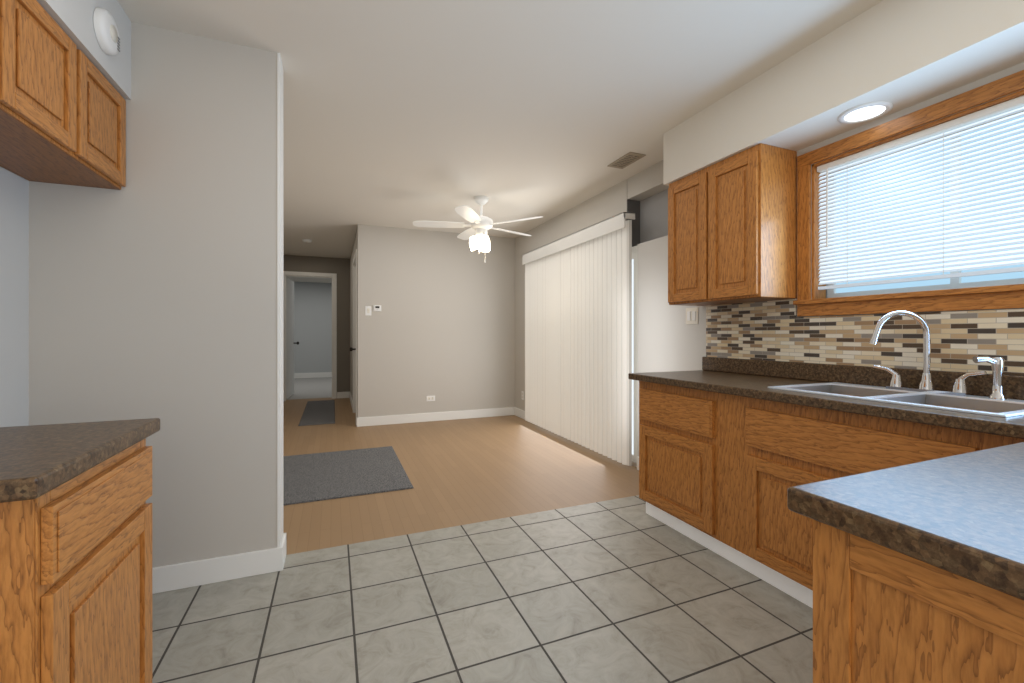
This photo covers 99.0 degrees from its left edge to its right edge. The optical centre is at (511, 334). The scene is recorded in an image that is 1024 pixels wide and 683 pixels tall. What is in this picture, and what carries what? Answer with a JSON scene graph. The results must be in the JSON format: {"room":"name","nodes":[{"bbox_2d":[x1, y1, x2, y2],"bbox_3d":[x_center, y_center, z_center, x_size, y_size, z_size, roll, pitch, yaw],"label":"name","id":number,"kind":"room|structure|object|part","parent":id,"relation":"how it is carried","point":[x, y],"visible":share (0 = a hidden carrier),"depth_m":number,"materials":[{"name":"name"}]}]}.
{"room":"kitchen","nodes":[
{"label":"kitchen","id":0,"kind":"room"},
{"bbox_2d":[0,166,28,426],"bbox_3d":[-1.176,-0.112,-0.427,0.150,2.564,4.798,0,0,-22],"label":"wall","id":1,"kind":"structure","parent":0,"point":[14,189],"depth_m":1.74,"materials":[{"name":"white paint"}]},
{"bbox_2d":[0,0,125,189],"bbox_3d":[-1.558,-0.841,1.142,0.325,0.407,1.600,0,0,-22],"label":"upper cabinet","id":2,"kind":"object","parent":1,"relation":"attached to","point":[62,121],"visible":1,"depth_m":1.51,"materials":[{"name":"brown wood"}]},
{"bbox_2d":[29,22,282,567],"bbox_3d":[-1.680,-0.112,2.040,1.080,2.564,0.160,0,0,-22],"label":"wall","id":3,"kind":"structure","parent":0,"point":[159,295],"depth_m":2.03,"materials":[{"name":"grey paint"}]},
{"bbox_2d":[287,377,331,399],"bbox_3d":[-4.685,1.194,9.893,4.400,0.053,4.340,0,0,-22],"label":"floor","id":4,"kind":"structure","parent":0,"point":[304,388],"depth_m":9.42,"materials":[{"name":"grey"}]},
{"bbox_2d":[294,282,331,372],"bbox_3d":[-4.666,-0.112,9.847,4.640,2.564,4.280,0,0,-22],"label":"wall","id":5,"kind":"structure","parent":0,"point":[312,300],"depth_m":11.75,"materials":[{"name":"grey paint"}]},
{"bbox_2d":[152,372,638,593],"bbox_3d":[-2.878,1.100,7.114,4.370,0.140,11.047,0,0,-29],"label":"baseboard","id":6,"kind":"structure","parent":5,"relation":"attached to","point":[166,578],"depth_m":2.12,"materials":[{"name":"white wood"}]},
{"bbox_2d":[283,255,349,400],"bbox_3d":[-3.571,-0.112,7.897,1.456,2.564,0.158,0,0,-22],"label":"wall","id":7,"kind":"structure","parent":0,"point":[336,269],"depth_m":7.96,"materials":[{"name":"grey paint"}]},
{"bbox_2d":[287,278,298,398],"bbox_3d":[-4.096,0.070,8.166,0.133,2.176,0.735,0,0,-17],"label":"end door","id":8,"kind":"structure","parent":7,"relation":"in","point":[290,284],"depth_m":8.14,"materials":[{"name":"white wood"}]},
{"bbox_2d":[350,230,356,424],"bbox_3d":[-2.439,-0.112,6.870,0.138,2.564,2.635,0,0,-22],"label":"wall","id":9,"kind":"structure","parent":0,"point":[353,259],"depth_m":6.52,"materials":[{"name":"beige paint"}]},
{"bbox_3d":[-2.136,0.037,6.127,0.138,2.265,1.030,0,0,-22],"label":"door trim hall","id":10,"kind":"part","parent":9,"relation":"part of","materials":[{"name":"white wood"}]},
{"bbox_2d":[357,224,514,417],"bbox_3d":[-0.913,-0.112,6.043,2.304,2.564,0.140,0,0,-22],"label":"wall","id":11,"kind":"structure","parent":0,"point":[444,327],"depth_m":5.90,"materials":[{"name":"beige paint"}]},
{"bbox_2d":[365,306,370,315],"bbox_3d":[-1.832,-0.300,5.582,0.074,0.120,0.016,0,0,-22],"label":"switch","id":12,"kind":"object","parent":11,"relation":"attached to","point":[367,308],"visible":1,"depth_m":5.58,"materials":[{"name":"white plastic"}]},
{"bbox_2d":[373,305,380,310],"bbox_3d":[-1.729,-0.335,5.619,0.100,0.080,0.026,0,0,-22],"label":"thermostat","id":13,"kind":"object","parent":11,"relation":"attached to","point":[375,307],"visible":1,"depth_m":5.61,"materials":[{"name":"white plastic"}]},
{"bbox_2d":[426,396,434,400],"bbox_3d":[-1.092,0.863,5.888,0.116,0.072,0.008,0,0,-22],"label":"outlet","id":14,"kind":"object","parent":11,"relation":"attached to","point":[428,398],"visible":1,"depth_m":5.88,"materials":[{"name":"white plastic"}]},
{"bbox_2d":[283,398,638,554],"bbox_3d":[-1.503,1.195,5.521,3.890,0.050,6.160,0,0,-22],"label":"floor","id":15,"kind":"structure","parent":0,"point":[470,470],"depth_m":3.60,"materials":[{"name":"brown wood"}]},
{"bbox_2d":[298,400,334,425],"bbox_3d":[-2.930,1.164,6.657,0.435,0.012,2.170,0,0,-22],"label":"runner mat","id":16,"kind":"object","parent":15,"relation":"on","point":[323,411],"visible":1,"depth_m":6.40,"materials":[{"name":"grey fabric"}]},
{"bbox_2d":[283,446,413,504],"bbox_3d":[-1.498,1.164,3.725,1.090,0.012,1.320,0,0,-22],"label":"mat","id":17,"kind":"object","parent":15,"relation":"on","point":[313,477],"visible":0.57,"depth_m":3.61,"materials":[{"name":"grey carpet"}]},
{"bbox_2d":[152,495,812,682],"bbox_3d":[0.548,1.195,0.332,4.015,0.050,5.000,0,0,-22],"label":"floor","id":18,"kind":"structure","parent":0,"point":[607,591],"depth_m":1.82,"materials":[{"name":"grey tile"}]},
{"bbox_2d":[0,418,159,682],"bbox_3d":[-1.275,0.664,0.927,0.686,1.012,0.605,0,0,-22],"label":"base cabinet","id":19,"kind":"object","parent":18,"relation":"on","point":[76,516],"visible":1,"depth_m":0.95,"materials":[{"name":"brown wood"}]},
{"bbox_3d":[-0.985,0.695,1.071,0.021,0.726,0.501,0,0,-22],"label":"door","id":20,"kind":"part","parent":19,"relation":"part of","materials":[{"name":"brown wood"}]},
{"bbox_2d":[628,299,1023,682],"bbox_3d":[1.421,0.484,0.670,1.738,1.371,4.563,0,0,-22],"label":"kitchen","id":21,"kind":"object","parent":18,"relation":"on","point":[886,499],"visible":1,"depth_m":1.70,"materials":[{"name":"brown wood"}]},
{"bbox_3d":[2.227,-0.022,0.984,0.008,0.358,4.535,0,0,-22],"label":"panel","id":22,"kind":"part","parent":21,"relation":"part of","materials":[{"name":"tile"}]},
{"bbox_2d":[768,382,1023,416],"bbox_3d":[1.581,0.342,1.790,0.490,0.192,0.790,0,0,-22],"label":"sink","id":23,"kind":"object","parent":21,"relation":"in","point":[993,405],"depth_m":1.78,"materials":[{"name":"silver metal"}]},
{"bbox_2d":[869,310,1006,399],"bbox_3d":[1.712,0.071,1.817,0.208,0.348,0.428,0,0,-22],"label":"faucet","id":24,"kind":"object","parent":21,"relation":"on","point":[960,390],"depth_m":1.85,"materials":[{"name":"silver metal"}]},
{"bbox_2d":[117,0,882,282],"bbox_3d":[-2.142,-1.444,4.904,5.740,0.100,15.500,0,0,-22],"label":"ceiling","id":25,"kind":"structure","parent":0,"point":[397,113],"depth_m":2.44,"materials":[{"name":"beige paint"}]},
{"bbox_2d":[37,0,130,99],"bbox_3d":[-0.977,-1.220,-0.265,0.340,0.349,4.648,0,0,-22],"label":"soffit","id":26,"kind":"structure","parent":25,"relation":"attached to","point":[75,17],"depth_m":1.67,"materials":[{"name":"white paint"}]},
{"bbox_2d":[302,239,311,242],"bbox_3d":[-3.027,-1.374,6.465,0.130,0.038,0.130,0,0,-22],"label":"smoke detector","id":27,"kind":"object","parent":25,"relation":"attached to","point":[303,240],"visible":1,"depth_m":6.42,"materials":[{"name":"white plastic"}]},
{"bbox_2d":[413,196,542,262],"bbox_3d":[-0.338,-1.061,4.518,1.321,0.665,1.277,0,0,-22],"label":"ceiling fan","id":28,"kind":"object","parent":25,"relation":"hanging from","point":[479,225],"depth_m":4.41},
{"bbox_2d":[607,152,645,168],"bbox_3d":[0.913,-1.390,3.505,0.150,0.006,0.300,0,0,-22],"label":"ceiling vent","id":29,"kind":"object","parent":25,"relation":"in","point":[631,157],"depth_m":3.49,"materials":[{"name":"brown metal"}]},
{"bbox_2d":[663,0,1023,185],"bbox_3d":[2.072,-1.217,0.964,0.315,0.354,4.620,0,0,-22],"label":"soffit","id":30,"kind":"structure","parent":25,"relation":"attached to","point":[904,54],"depth_m":1.94,"materials":[{"name":"white paint"}]},
{"bbox_2d":[515,62,1023,456],"bbox_3d":[1.668,-0.112,2.582,0.160,2.564,8.220,0,0,-22],"label":"wall","id":31,"kind":"structure","parent":0,"point":[666,343],"depth_m":3.67,"materials":[{"name":"white paint"}]},
{"bbox_2d":[522,212,634,465],"bbox_3d":[0.603,0.044,4.788,0.114,2.192,2.190,0,0,-22],"label":"vertical blinds","id":32,"kind":"object","parent":31,"relation":"attached to","point":[578,285],"visible":1,"depth_m":4.43,"materials":[{"name":"white"}]},
{"bbox_2d":[632,245,637,466],"bbox_3d":[0.687,0.165,4.914,0.134,2.010,2.380,0,0,-22],"label":"sliding door","id":33,"kind":"structure","parent":31,"relation":"in","point":[635,248],"depth_m":3.88,"materials":[{"name":"white"}]},
{"bbox_2d":[686,307,697,323],"bbox_3d":[1.317,-0.135,3.211,0.011,0.120,0.116,0,0,-22],"label":"switch","id":34,"kind":"object","parent":31,"relation":"attached to","point":[691,313],"visible":1,"depth_m":3.20,"materials":[{"name":"beige plastic"}]},
{"bbox_2d":[668,143,796,305],"bbox_3d":[1.343,-0.621,2.754,0.308,0.837,0.705,0,0,-22],"label":"upper cabinet","id":35,"kind":"object","parent":31,"relation":"attached to","point":[732,221],"visible":1,"depth_m":2.52,"materials":[{"name":"brown wood"}]},
{"bbox_3d":[1.209,-0.611,2.700,0.019,0.787,0.681,0,0,-22],"label":"door","id":36,"kind":"part","parent":35,"relation":"part of","materials":[{"name":"brown wood"}]},
{"bbox_2d":[793,70,1023,316],"bbox_3d":[1.907,-0.551,1.918,0.179,0.903,1.266,0,0,-22],"label":"kitchen window","id":37,"kind":"structure","parent":31,"relation":"in","point":[929,217],"depth_m":2.00,"materials":[{"name":"brown wood"}]},
{"bbox_3d":[1.976,-0.555,1.946,0.030,0.730,1.080,0,0,-22],"label":"frame","id":38,"kind":"part","parent":37,"relation":"part of","materials":[{"name":"white"}]},
{"bbox_3d":[1.445,-0.112,-1.867,3.915,2.564,0.150,0,0,-22],"label":"wall","id":39,"kind":"structure","parent":0,"visible":0},
{"bbox_2d":[93,7,119,54],"bbox_3d":[-1.583,-1.185,1.719,0.034,0.156,0.156,0,0,-22],"label":"smoke detector","id":40,"kind":"object","parent":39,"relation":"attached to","point":[106,31],"visible":1,"depth_m":1.69,"materials":[{"name":"white plastic"}]},
{"bbox_2d":[838,101,892,123],"bbox_3d":[1.652,-1.034,2.051,0.200,0.010,0.200,0,0,-22],"label":"recessed light","id":41,"kind":"object","parent":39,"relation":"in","point":[873,110],"visible":1,"depth_m":2.04,"materials":[{"name":"white plastic"}]}
]}

